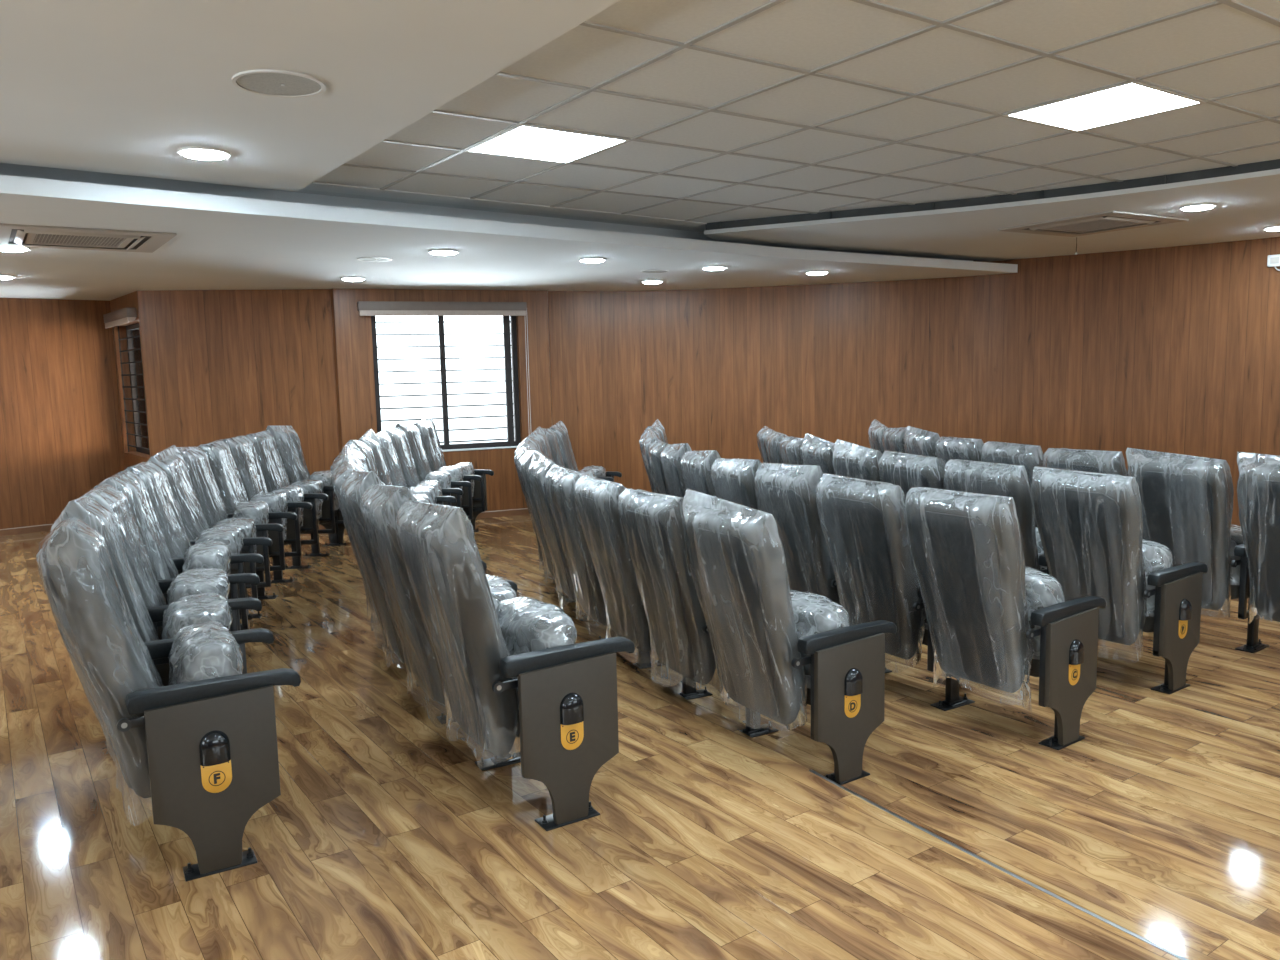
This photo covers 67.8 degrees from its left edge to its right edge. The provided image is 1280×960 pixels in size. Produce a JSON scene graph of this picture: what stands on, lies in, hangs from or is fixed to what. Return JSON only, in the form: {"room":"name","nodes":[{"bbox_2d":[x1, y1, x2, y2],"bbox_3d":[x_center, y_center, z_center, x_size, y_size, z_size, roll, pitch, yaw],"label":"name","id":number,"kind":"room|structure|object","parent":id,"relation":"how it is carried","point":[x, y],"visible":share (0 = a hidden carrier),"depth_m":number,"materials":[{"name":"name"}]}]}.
{"room":"lecture hall","nodes":[
{"label":"lecture hall","id":0,"kind":"room"},
{"bbox_2d":[0,298,124,528],"bbox_3d":[-7.848,-0.562,8.920,5.367,2.840,0.001,-7,9,-41],"label":"wall","id":1,"kind":"structure","parent":0,"point":[61,437],"depth_m":10.26,"materials":[{"name":"brown wood"}]},
{"bbox_2d":[0,524,52,535],"bbox_3d":[-7.814,0.693,9.061,5.367,0.072,0.013,-7,9,-41],"label":"baseboard","id":2,"kind":"structure","parent":1,"relation":"attached to","point":[39,528],"depth_m":10.16,"materials":[{"name":"wood"}]},
{"bbox_2d":[110,291,150,469],"bbox_3d":[-5.319,-0.769,10.190,0.200,2.840,1.433,-7,8,-38],"label":"wall","id":3,"kind":"structure","parent":0,"point":[131,458],"depth_m":10.59,"materials":[{"name":"brown wood"}]},
{"bbox_2d":[103,307,136,327],"bbox_3d":[-5.455,-1.694,9.985,0.093,0.150,1.240,-7,8,-38],"label":"roller blind","id":4,"kind":"object","parent":3,"relation":"attached to","point":[128,314],"visible":1,"depth_m":9.74,"materials":[{"name":"fabric"}]},
{"bbox_2d":[117,323,149,454],"bbox_3d":[-5.310,-0.967,10.160,0.146,1.400,1.300,-7,8,-38],"label":"window","id":5,"kind":"structure","parent":3,"relation":"in","point":[133,340],"depth_m":10.52,"materials":[{"name":"grey metal"}]},
{"bbox_2d":[137,288,341,478],"bbox_3d":[-4.029,-0.745,9.730,1.874,2.840,0.069,-2,7,-8],"label":"wall","id":6,"kind":"structure","parent":0,"point":[218,364],"depth_m":9.68,"materials":[{"name":"brown wood"}]},
{"bbox_2d":[333,288,551,510],"bbox_3d":[-2.083,-0.859,10.330,2.266,2.840,0.212,-4,7,-22],"label":"wall","id":7,"kind":"structure","parent":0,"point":[354,346],"depth_m":10.33,"materials":[{"name":"brown wood"}]},
{"bbox_2d":[357,301,530,423],"bbox_3d":[-2.048,-1.143,10.159,1.780,1.487,0.093,-4,7,-22],"label":"roller blind","id":8,"kind":"object","parent":7,"relation":"attached to","point":[365,308],"visible":0.94,"depth_m":10.04,"materials":[{"name":"fabric"}]},
{"bbox_2d":[371,316,520,449],"bbox_3d":[-2.091,-1.096,10.330,1.560,1.530,0.100,-4,7,-22],"label":"window","id":9,"kind":"structure","parent":7,"relation":"attached to","point":[509,322],"depth_m":10.42,"materials":[{"name":"grey"}]},
{"bbox_2d":[476,508,529,518],"bbox_3d":[-2.015,0.406,10.384,2.266,0.072,0.013,-4,7,-22],"label":"baseboard","id":10,"kind":"structure","parent":7,"relation":"attached to","point":[513,512],"depth_m":10.58,"materials":[{"name":"wood"}]},
{"bbox_2d":[0,163,1017,300],"bbox_3d":[-3.021,-1.907,8.369,12.850,0.220,7.370,-6,8,-34],"label":"ceiling","id":11,"kind":"structure","parent":0,"point":[228,237],"depth_m":7.06,"materials":[{"name":"white paint"}]},
{"bbox_2d":[0,246,29,251],"bbox_3d":[-4.104,-1.507,6.210,0.220,0.025,0.220,-6,8,-34],"label":"recessed light","id":12,"kind":"object","parent":11,"relation":"in","point":[2,248],"visible":0.89,"depth_m":6.18,"materials":[{"name":"white plastic"}]},
{"bbox_2d":[0,223,176,252],"bbox_3d":[-3.477,-1.487,5.905,0.950,0.022,0.950,-6,8,-34],"label":"air conditioner","id":13,"kind":"object","parent":11,"relation":"attached to","point":[15,235],"visible":1,"depth_m":5.83,"materials":[{"name":"grey plastic"}]},
{"bbox_2d":[25,233,132,247],"bbox_3d":[-3.477,-1.486,5.905,0.550,0.007,0.550,-6,8,-34],"label":"grille","id":14,"kind":"object","parent":13,"relation":"attached to","point":[45,239],"depth_m":5.94,"materials":[{"name":"grey plastic"}]},
{"bbox_2d":[357,257,391,261],"bbox_3d":[-2.034,-1.691,7.300,0.260,0.007,0.260,-6,8,-34],"label":"ceiling speaker","id":15,"kind":"object","parent":11,"relation":"attached to","point":[367,259],"visible":1,"depth_m":7.30,"materials":[{"name":"white plastic"}]},
{"bbox_2d":[428,249,458,254],"bbox_3d":[-1.427,-1.651,6.921,0.220,0.025,0.220,-6,8,-34],"label":"recessed light","id":16,"kind":"object","parent":11,"relation":"in","point":[435,251],"visible":1,"depth_m":6.86,"materials":[{"name":"white plastic"}]},
{"bbox_2d":[579,257,605,262],"bbox_3d":[-0.380,-1.758,7.632,0.220,0.025,0.220,-6,8,-34],"label":"recessed light","id":17,"kind":"object","parent":11,"relation":"in","point":[590,259],"visible":1,"depth_m":7.56,"materials":[{"name":"white plastic"}]},
{"bbox_2d":[0,515,1180,959],"bbox_3d":[-1.106,1.339,3.833,10.500,0.300,17.500,-6,8,-34],"label":"floor","id":18,"kind":"structure","parent":0,"point":[384,837],"depth_m":3.24,"materials":[{"name":"brown wood"}]},
{"bbox_2d":[50,496,273,685],"bbox_3d":[-1.881,0.615,3.817,0.736,1.178,0.645,-4,7,-25],"label":"seat","id":19,"kind":"object","parent":18,"relation":"on","point":[101,519],"visible":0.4,"depth_m":3.72,"materials":[{"name":"grey plastic"}]},
{"bbox_2d":[36,517,300,881],"bbox_3d":[-1.583,0.676,3.260,0.763,1.172,0.632,-4,7,-24],"label":"seat","id":20,"kind":"object","parent":18,"relation":"on","point":[202,745],"visible":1,"depth_m":3.06,"materials":[{"name":"grey plastic"}]},
{"bbox_2d":[199,730,230,765],"bbox_3d":[-1.360,0.857,3.049,0.090,0.103,0.030,-5,8,-30],"label":"light","id":21,"kind":"object","parent":20,"relation":"attached to","point":[214,745],"depth_m":3.04,"materials":[{"name":"black plastic"}]},
{"bbox_2d":[75,483,261,639],"bbox_3d":[-2.117,0.579,4.354,0.765,1.135,0.610,-3,7,-17],"label":"seat","id":22,"kind":"object","parent":18,"relation":"on","point":[136,552],"visible":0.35,"depth_m":4.28,"materials":[{"name":"grey plastic"}]},
{"bbox_2d":[97,470,259,629],"bbox_3d":[-2.337,0.520,4.912,0.746,1.131,0.637,-4,7,-19],"label":"seat","id":23,"kind":"object","parent":18,"relation":"on","point":[164,568],"visible":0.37,"depth_m":4.81,"materials":[{"name":"grey plastic"}]},
{"bbox_2d":[120,461,263,629],"bbox_3d":[-2.527,0.456,5.465,0.736,1.139,0.636,-3,7,-16],"label":"seat","id":24,"kind":"object","parent":18,"relation":"on","point":[156,483],"visible":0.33,"depth_m":5.33,"materials":[{"name":"grey plastic"}]},
{"bbox_2d":[141,445,272,598],"bbox_3d":[-2.666,0.378,6.004,0.769,1.176,0.594,-2,7,-7],"label":"seat","id":25,"kind":"object","parent":18,"relation":"on","point":[177,474],"visible":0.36,"depth_m":5.88,"materials":[{"name":"grey plastic"}]},
{"bbox_2d":[167,446,283,618],"bbox_3d":[-2.800,0.322,6.567,0.741,1.161,0.630,-3,7,-10],"label":"seat","id":26,"kind":"object","parent":18,"relation":"on","point":[201,475],"visible":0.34,"depth_m":6.42,"materials":[{"name":"grey plastic"}]},
{"bbox_2d":[193,439,297,599],"bbox_3d":[-2.882,0.275,7.097,0.765,1.135,0.572,-2,7,-3],"label":"seat","id":27,"kind":"object","parent":18,"relation":"on","point":[223,466],"visible":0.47,"depth_m":6.94,"materials":[{"name":"grey plastic"}]},
{"bbox_2d":[217,435,312,582],"bbox_3d":[-2.942,0.214,7.647,0.746,1.131,0.597,-2,7,-5],"label":"seat","id":28,"kind":"object","parent":18,"relation":"on","point":[246,459],"visible":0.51,"depth_m":7.48,"materials":[{"name":"grey plastic"}]},
{"bbox_2d":[241,430,328,568],"bbox_3d":[-2.978,0.149,8.180,0.747,1.139,0.588,-2,7,-2],"label":"seat","id":29,"kind":"object","parent":18,"relation":"on","point":[270,461],"visible":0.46,"depth_m":8.03,"materials":[{"name":"grey plastic"}]},
{"bbox_2d":[265,425,347,556],"bbox_3d":[-2.992,0.066,8.734,0.734,1.176,0.622,-1,7,1],"label":"seat","id":30,"kind":"object","parent":18,"relation":"on","point":[289,447],"visible":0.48,"depth_m":8.63,"materials":[{"name":"grey plastic"}]},
{"bbox_2d":[330,445,367,619],"bbox_3d":[-1.417,0.390,5.654,0.770,1.176,0.589,-3,7,-11],"label":"seat","id":31,"kind":"object","parent":18,"relation":"on","point":[336,464],"visible":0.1,"depth_m":5.57,"materials":[{"name":"grey plastic"}]},
{"bbox_2d":[333,441,430,514],"bbox_3d":[-1.574,0.337,6.200,0.744,1.161,0.599,-3,7,-11],"label":"seat","id":32,"kind":"object","parent":18,"relation":"on","point":[357,452],"visible":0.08,"depth_m":6.15,"materials":[{"name":"grey plastic"}]},
{"bbox_2d":[344,440,430,502],"bbox_3d":[-1.691,0.273,6.724,0.758,1.172,0.570,-2,7,-6],"label":"seat","id":33,"kind":"object","parent":18,"relation":"on","point":[366,451],"visible":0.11,"depth_m":6.71,"materials":[{"name":"grey plastic"}]},
{"bbox_2d":[353,429,448,505],"bbox_3d":[-1.789,0.208,7.274,0.733,1.178,0.600,-2,7,-7],"label":"seat","id":34,"kind":"object","parent":18,"relation":"on","point":[380,461],"visible":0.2,"depth_m":7.26,"materials":[{"name":"grey plastic"}]},
{"bbox_2d":[332,460,486,686],"bbox_3d":[-1.238,0.466,5.129,0.748,1.139,0.628,-4,7,-20],"label":"seat","id":35,"kind":"object","parent":18,"relation":"on","point":[343,474],"visible":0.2,"depth_m":5.04,"materials":[{"name":"grey plastic"}]},
{"bbox_2d":[365,430,456,504],"bbox_3d":[-1.844,0.171,7.784,0.762,1.135,0.552,-1,7,0],"label":"seat","id":36,"kind":"object","parent":18,"relation":"on","point":[390,454],"visible":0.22,"depth_m":7.72,"materials":[{"name":"grey plastic"}]},
{"bbox_2d":[378,427,462,505],"bbox_3d":[-1.871,0.112,8.314,0.746,1.131,0.575,-1,7,-1],"label":"seat","id":37,"kind":"object","parent":18,"relation":"on","point":[402,448],"visible":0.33,"depth_m":8.25,"materials":[{"name":"grey plastic"}]},
{"bbox_2d":[340,470,517,723],"bbox_3d":[-1.023,0.503,4.598,0.737,1.178,0.634,-4,7,-23],"label":"seat","id":38,"kind":"object","parent":18,"relation":"on","point":[351,494],"visible":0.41,"depth_m":4.43,"materials":[{"name":"grey plastic"}]},
{"bbox_2d":[394,423,471,507],"bbox_3d":[-1.882,0.036,8.833,0.740,1.161,0.581,-1,7,2],"label":"seat","id":39,"kind":"object","parent":18,"relation":"on","point":[422,466],"visible":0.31,"depth_m":8.74,"materials":[{"name":"grey plastic"}]},
{"bbox_2d":[410,416,493,531],"bbox_3d":[-1.853,-0.032,9.358,0.732,1.172,0.601,-1,7,4],"label":"seat","id":40,"kind":"object","parent":18,"relation":"on","point":[474,499],"visible":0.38,"depth_m":9.38,"materials":[{"name":"grey plastic"}]},
{"bbox_2d":[360,484,563,770],"bbox_3d":[-0.771,0.563,4.069,0.738,1.172,0.648,-5,7,-27],"label":"seat","id":41,"kind":"object","parent":18,"relation":"on","point":[379,513],"visible":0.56,"depth_m":3.89,"materials":[{"name":"grey plastic"}]},
{"bbox_2d":[395,500,634,830],"bbox_3d":[-0.477,0.623,3.539,0.719,1.161,0.673,-6,8,-33],"label":"seat","id":42,"kind":"object","parent":18,"relation":"on","point":[498,674],"visible":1,"depth_m":3.35,"materials":[{"name":"grey plastic"}]},
{"bbox_2d":[560,693,583,724],"bbox_3d":[-0.233,0.798,3.331,0.090,0.103,0.030,-5,8,-32],"label":"light","id":43,"kind":"object","parent":42,"relation":"attached to","point":[571,704],"depth_m":3.32,"materials":[{"name":"black plastic"}]},
{"bbox_2d":[809,770,1187,959],"bbox_3d":[1.233,1.254,2.894,0.033,0.024,2.106,-6,8,-32],"label":"trim","id":44,"kind":"structure","parent":18,"relation":"on","point":[812,771],"depth_m":2.98,"materials":[{"name":"metal"}]},
{"bbox_2d":[0,0,1279,260],"bbox_3d":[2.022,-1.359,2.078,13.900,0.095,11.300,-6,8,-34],"label":"ceiling","id":45,"kind":"structure","parent":0,"point":[103,86],"depth_m":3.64,"materials":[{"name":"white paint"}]},
{"bbox_2d":[177,146,229,159],"bbox_3d":[-1.994,-1.489,4.358,0.220,0.025,0.220,-6,8,-34],"label":"recessed light","id":46,"kind":"object","parent":45,"relation":"in","point":[195,152],"visible":1,"depth_m":4.31,"materials":[{"name":"white plastic"}]},
{"bbox_2d":[182,150,225,159],"bbox_3d":[-1.994,-1.487,4.359,0.184,0.021,0.184,-6,8,-34],"label":"diffuser","id":47,"kind":"object","parent":46,"relation":"attached to","point":[195,154],"depth_m":4.32,"materials":[{"name":"white plastic"}]},
{"bbox_2d":[232,69,325,97],"bbox_3d":[-1.274,-1.399,3.365,0.310,0.007,0.310,-6,8,-34],"label":"ceiling speaker","id":48,"kind":"object","parent":45,"relation":"attached to","point":[267,82],"visible":1,"depth_m":3.36,"materials":[{"name":"white plastic"}]},
{"bbox_2d":[465,124,629,163],"bbox_3d":[-0.460,-1.638,4.660,0.596,0.008,0.596,-6,8,-34],"label":"recessed light","id":49,"kind":"object","parent":45,"relation":"in","point":[521,141],"visible":1,"depth_m":4.64,"materials":[{"name":"white plastic"}]},
{"bbox_2d":[342,0,1279,220],"bbox_3d":[2.996,-1.460,2.443,4.949,0.008,10.800,-6,8,-34],"label":"ceiling grid","id":50,"kind":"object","parent":45,"relation":"attached to","point":[1232,3],"depth_m":4.16,"materials":[{"name":"grey metal"}]},
{"bbox_2d":[705,159,1279,229],"bbox_3d":[4.551,-1.610,3.635,1.068,0.055,10.941,-7,9,-41],"label":"trim","id":51,"kind":"structure","parent":45,"relation":"attached to","point":[1271,164],"depth_m":6.35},
{"bbox_2d":[998,211,1188,236],"bbox_3d":[3.440,-1.940,7.266,0.950,0.022,0.950,-5,8,-31],"label":"air conditioner","id":52,"kind":"object","parent":45,"relation":"attached to","point":[1109,221],"visible":1,"depth_m":7.18,"materials":[{"name":"grey plastic"}]},
{"bbox_2d":[1041,219,1144,232],"bbox_3d":[3.440,-1.940,7.266,0.550,0.007,0.550,-5,8,-31],"label":"grille","id":53,"kind":"object","parent":52,"relation":"attached to","point":[1098,224],"depth_m":7.28,"materials":[{"name":"grey plastic"}]},
{"bbox_2d":[1002,81,1205,131],"bbox_3d":[2.045,-1.643,4.210,0.596,0.008,0.596,-6,8,-34],"label":"recessed light","id":54,"kind":"object","parent":45,"relation":"in","point":[1131,100],"visible":1,"depth_m":4.19,"materials":[{"name":"white plastic"}]},
{"bbox_2d":[1179,203,1216,210],"bbox_3d":[3.806,-1.858,6.501,0.220,0.025,0.220,-6,8,-34],"label":"recessed light","id":55,"kind":"object","parent":45,"relation":"in","point":[1203,206],"visible":1,"depth_m":6.44,"materials":[{"name":"white plastic"}]},
{"bbox_2d":[1182,205,1212,210],"bbox_3d":[3.806,-1.856,6.502,0.184,0.021,0.184,-6,8,-34],"label":"diffuser","id":56,"kind":"object","parent":55,"relation":"attached to","point":[1187,207],"depth_m":6.46,"materials":[{"name":"white plastic"}]},
{"bbox_2d":[548,237,1279,532],"bbox_3d":[5.437,-0.623,6.842,14.822,2.840,2.715,5,9,41],"label":"wall","id":57,"kind":"structure","parent":0,"point":[1175,349],"depth_m":10.12,"materials":[{"name":"brown wood"}]},
{"bbox_2d":[1267,254,1279,270],"bbox_3d":[5.618,-1.885,8.262,0.296,0.152,0.046,5,9,42],"label":"junction box","id":58,"kind":"object","parent":57,"relation":"attached to","point":[1272,260],"visible":1,"depth_m":8.31,"materials":[{"name":"white plastic"}]},
{"bbox_2d":[554,580,1279,959],"bbox_3d":[3.641,1.116,5.668,7.600,0.300,15.100,-6,8,-34],"label":"floor","id":59,"kind":"structure","parent":0,"point":[1161,823],"depth_m":3.88,"materials":[{"name":"brown wood"}]},
{"bbox_2d":[514,440,538,556],"bbox_3d":[-0.632,0.246,7.779,0.746,1.131,0.592,-2,7,-5],"label":"seat","id":60,"kind":"object","parent":59,"relation":"on","point":[523,442],"visible":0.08,"depth_m":7.74,"materials":[{"name":"grey plastic"}]},
{"bbox_2d":[519,436,543,454],"bbox_3d":[-0.674,0.181,8.310,0.736,1.139,0.587,-2,7,-2],"label":"seat","id":61,"kind":"object","parent":59,"relation":"on","point":[539,445],"visible":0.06,"depth_m":8.28,"materials":[{"name":"grey plastic"}]},
{"bbox_2d":[514,446,574,601],"bbox_3d":[-0.560,0.306,7.237,0.761,1.135,0.570,-2,7,-4],"label":"seat","id":62,"kind":"object","parent":59,"relation":"on","point":[519,453],"visible":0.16,"depth_m":7.21,"materials":[{"name":"grey plastic"}]},
{"bbox_2d":[518,450,593,620],"bbox_3d":[-0.464,0.344,6.710,0.737,1.178,0.608,-3,7,-12],"label":"seat","id":63,"kind":"object","parent":59,"relation":"on","point":[523,464],"visible":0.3,"depth_m":6.60,"materials":[{"name":"grey plastic"}]},
{"bbox_2d":[527,427,591,483],"bbox_3d":[-0.671,0.103,8.818,0.763,1.176,0.546,0,7,7],"label":"seat","id":64,"kind":"object","parent":59,"relation":"on","point":[545,444],"visible":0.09,"depth_m":8.81,"materials":[{"name":"grey plastic"}]},
{"bbox_2d":[534,428,595,484],"bbox_3d":[-0.652,0.049,9.345,0.741,1.161,0.583,-1,7,5],"label":"seat","id":65,"kind":"object","parent":59,"relation":"on","point":[552,439],"visible":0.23,"depth_m":9.32,"materials":[{"name":"grey plastic"}]},
{"bbox_2d":[528,450,616,638],"bbox_3d":[-0.314,0.406,6.161,0.769,1.176,0.589,-2,7,-10],"label":"seat","id":66,"kind":"object","parent":59,"relation":"on","point":[537,473],"visible":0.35,"depth_m":6.03,"materials":[{"name":"grey plastic"}]},
{"bbox_2d":[545,421,621,482],"bbox_3d":[-0.589,-0.019,9.866,0.733,1.172,0.600,0,7,8],"label":"seat","id":67,"kind":"object","parent":59,"relation":"on","point":[564,443],"visible":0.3,"depth_m":9.86,"materials":[{"name":"grey plastic"}]},
{"bbox_2d":[545,464,664,668],"bbox_3d":[-0.141,0.482,5.634,0.749,1.139,0.627,-4,7,-20],"label":"seat","id":68,"kind":"object","parent":59,"relation":"on","point":[585,581],"visible":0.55,"depth_m":5.46,"materials":[{"name":"grey plastic"}]},
{"bbox_2d":[573,475,712,699],"bbox_3d":[0.070,0.543,5.106,0.735,1.131,0.646,-4,7,-23],"label":"seat","id":69,"kind":"object","parent":59,"relation":"on","point":[597,504],"visible":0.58,"depth_m":4.92,"materials":[{"name":"grey plastic"}]},
{"bbox_2d":[639,428,659,491],"bbox_3d":[0.377,0.119,8.544,0.764,1.161,0.539,-1,7,6],"label":"seat","id":70,"kind":"object","parent":59,"relation":"on","point":[642,438],"visible":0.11,"depth_m":8.49,"materials":[{"name":"grey plastic"}]},
{"bbox_2d":[641,429,661,492],"bbox_3d":[0.400,0.171,8.028,0.765,1.176,0.550,-1,7,2],"label":"seat","id":71,"kind":"object","parent":59,"relation":"on","point":[645,446],"visible":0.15,"depth_m":7.98,"materials":[{"name":"grey plastic"}]},
{"bbox_2d":[648,419,669,448],"bbox_3d":[0.431,-0.012,9.578,0.733,1.178,0.590,0,7,7],"label":"seat","id":72,"kind":"object","parent":59,"relation":"on","point":[664,437],"visible":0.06,"depth_m":9.57,"materials":[{"name":"grey plastic"}]},
{"bbox_2d":[648,440,673,494],"bbox_3d":[0.460,0.252,7.507,0.760,1.135,0.559,-2,7,-3],"label":"seat","id":73,"kind":"object","parent":59,"relation":"on","point":[654,451],"visible":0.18,"depth_m":7.40,"materials":[{"name":"grey plastic"}]},
{"bbox_2d":[660,443,694,496],"bbox_3d":[0.549,0.288,6.989,0.737,1.178,0.598,-3,7,-12],"label":"seat","id":74,"kind":"object","parent":59,"relation":"on","point":[671,460],"visible":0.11,"depth_m":6.81,"materials":[{"name":"grey plastic"}]},
{"bbox_2d":[681,450,723,512],"bbox_3d":[0.695,0.352,6.445,0.760,1.172,0.579,-3,7,-11],"label":"seat","id":75,"kind":"object","parent":59,"relation":"on","point":[696,473],"visible":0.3,"depth_m":6.28,"materials":[{"name":"grey plastic"}]},
{"bbox_2d":[618,488,804,737],"bbox_3d":[0.339,0.598,4.568,0.766,1.135,0.608,-4,7,-22],"label":"seat","id":76,"kind":"object","parent":59,"relation":"on","point":[651,522],"visible":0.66,"depth_m":4.40,"materials":[{"name":"grey plastic"}]},
{"bbox_2d":[711,458,763,509],"bbox_3d":[0.858,0.413,5.930,0.745,1.161,0.648,-4,7,-20],"label":"seat","id":77,"kind":"object","parent":59,"relation":"on","point":[733,481],"visible":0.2,"depth_m":5.72,"materials":[{"name":"grey plastic"}]},
{"bbox_2d":[757,426,775,473],"bbox_3d":[1.452,0.082,8.740,0.734,1.139,0.616,-1,7,1],"label":"seat","id":78,"kind":"object","parent":59,"relation":"on","point":[760,438],"visible":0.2,"depth_m":8.67,"materials":[{"name":"grey plastic"}]},
{"bbox_2d":[764,431,790,473],"bbox_3d":[1.466,0.149,8.198,0.736,1.131,0.594,-2,7,-3],"label":"seat","id":79,"kind":"object","parent":59,"relation":"on","point":[772,446],"visible":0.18,"depth_m":8.10,"materials":[{"name":"grey plastic"}]},
{"bbox_2d":[682,489,896,784],"bbox_3d":[0.635,0.631,4.047,0.782,1.178,0.624,-4,7,-24],"label":"seat","id":80,"kind":"object","parent":59,"relation":"on","point":[777,657],"visible":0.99,"depth_m":3.87,"materials":[{"name":"grey plastic"}]},
{"bbox_2d":[844,668,862,695],"bbox_3d":[0.869,0.813,3.846,0.090,0.103,0.030,-6,8,-33],"label":"light","id":81,"kind":"object","parent":80,"relation":"attached to","point":[853,677],"depth_m":3.83,"materials":[{"name":"black plastic"}]},
{"bbox_2d":[779,436,811,464],"bbox_3d":[1.529,0.210,7.655,0.762,1.135,0.563,-2,7,-3],"label":"seat","id":82,"kind":"object","parent":59,"relation":"on","point":[789,450],"visible":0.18,"depth_m":7.54,"materials":[{"name":"grey plastic"}]},
{"bbox_2d":[800,433,840,487],"bbox_3d":[1.621,0.246,7.137,0.736,1.178,0.613,-3,7,-13],"label":"seat","id":83,"kind":"object","parent":59,"relation":"on","point":[822,456],"visible":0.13,"depth_m":6.96,"materials":[{"name":"grey plastic"}]},
{"bbox_2d":[754,463,891,672],"bbox_3d":[1.092,0.464,5.394,0.765,1.176,0.634,-4,7,-24],"label":"seat","id":84,"kind":"object","parent":59,"relation":"on","point":[788,494],"visible":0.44,"depth_m":5.18,"materials":[{"name":"grey plastic"}]},
{"bbox_2d":[832,439,885,481],"bbox_3d":[1.773,0.309,6.600,0.751,1.172,0.627,-3,7,-17],"label":"seat","id":85,"kind":"object","parent":59,"relation":"on","point":[862,462],"visible":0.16,"depth_m":6.43,"materials":[{"name":"grey plastic"}]},
{"bbox_2d":[868,420,892,458],"bbox_3d":[2.506,0.030,8.837,0.735,1.172,0.617,-1,7,2],"label":"seat","id":86,"kind":"object","parent":59,"relation":"on","point":[876,443],"visible":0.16,"depth_m":8.74,"materials":[{"name":"grey plastic"}]},
{"bbox_2d":[816,473,974,710],"bbox_3d":[1.357,0.536,4.882,0.750,1.139,0.638,-5,8,-29],"label":"seat","id":87,"kind":"object","parent":59,"relation":"on","point":[865,535],"visible":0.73,"depth_m":4.70,"materials":[{"name":"grey plastic"}]},
{"bbox_2d":[882,427,912,459],"bbox_3d":[2.506,0.099,8.296,0.721,1.161,0.584,-2,7,-6],"label":"seat","id":88,"kind":"object","parent":59,"relation":"on","point":[894,441],"visible":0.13,"depth_m":8.19,"materials":[{"name":"grey plastic"}]},
{"bbox_2d":[879,450,947,504],"bbox_3d":[1.974,0.383,6.067,0.750,1.139,0.628,-4,7,-22],"label":"seat","id":89,"kind":"object","parent":59,"relation":"on","point":[907,471],"visible":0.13,"depth_m":5.87,"materials":[{"name":"grey plastic"}]},
{"bbox_2d":[904,426,941,456],"bbox_3d":[2.576,0.154,7.750,0.768,1.176,0.565,-2,7,-2],"label":"seat","id":90,"kind":"object","parent":59,"relation":"on","point":[924,444],"visible":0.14,"depth_m":7.63,"materials":[{"name":"grey plastic"}]},
{"bbox_2d":[936,436,984,472],"bbox_3d":[2.678,0.231,7.230,0.740,1.139,0.611,-3,7,-14],"label":"seat","id":91,"kind":"object","parent":59,"relation":"on","point":[955,447],"visible":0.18,"depth_m":7.09,"materials":[{"name":"grey plastic"}]},
{"bbox_2d":[943,459,1049,593],"bbox_3d":[2.224,0.443,5.545,0.749,1.131,0.638,-5,8,-27],"label":"seat","id":92,"kind":"object","parent":59,"relation":"on","point":[1010,480],"visible":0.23,"depth_m":5.29,"materials":[{"name":"grey plastic"}]},
{"bbox_2d":[904,487,1105,749],"bbox_3d":[1.675,0.593,4.368,0.749,1.131,0.664,-6,8,-33],"label":"seat","id":93,"kind":"object","parent":59,"relation":"on","point":[987,628],"visible":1,"depth_m":4.20,"materials":[{"name":"grey plastic"}]},
{"bbox_2d":[1069,639,1083,664],"bbox_3d":[1.919,0.751,4.171,0.090,0.103,0.030,-6,8,-35],"label":"light","id":94,"kind":"object","parent":93,"relation":"attached to","point":[1076,648],"depth_m":4.15,"materials":[{"name":"black"}]},
{"bbox_2d":[981,441,1047,538],"bbox_3d":[2.852,0.293,6.699,0.750,1.131,0.618,-4,7,-20],"label":"seat","id":95,"kind":"object","parent":59,"relation":"on","point":[1029,456],"visible":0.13,"depth_m":6.48,"materials":[{"name":"grey plastic"}]},
{"bbox_2d":[1042,448,1126,481],"bbox_3d":[3.082,0.348,6.170,0.768,1.135,0.598,-4,7,-20],"label":"seat","id":96,"kind":"object","parent":59,"relation":"on","point":[1096,461],"visible":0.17,"depth_m":5.96,"materials":[{"name":"grey plastic"}]},
{"bbox_2d":[1031,466,1207,693],"bbox_3d":[2.531,0.495,5.018,0.771,1.135,0.622,-5,8,-28],"label":"seat","id":97,"kind":"object","parent":59,"relation":"on","point":[1089,524],"visible":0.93,"depth_m":4.85,"materials":[{"name":"grey plastic"}]},
{"bbox_2d":[1179,599,1191,620],"bbox_3d":[2.772,0.655,4.828,0.090,0.103,0.030,-6,8,-35],"label":"light","id":98,"kind":"object","parent":97,"relation":"attached to","point":[1185,607],"depth_m":4.81,"materials":[{"name":"black plastic"}]},
{"bbox_2d":[1126,447,1269,652],"bbox_3d":[3.360,0.387,5.672,0.747,1.161,0.628,-5,8,-29],"label":"seat","id":99,"kind":"object","parent":59,"relation":"on","point":[1187,503],"visible":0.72,"depth_m":5.47,"materials":[{"name":"grey plastic"}]},
{"bbox_2d":[1237,452,1279,623],"bbox_3d":[3.687,0.428,5.189,0.749,1.176,0.678,-6,8,-37],"label":"seat","id":100,"kind":"object","parent":59,"relation":"on","point":[1258,490],"visible":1,"depth_m":5.16,"materials":[{"name":"grey plastic"}]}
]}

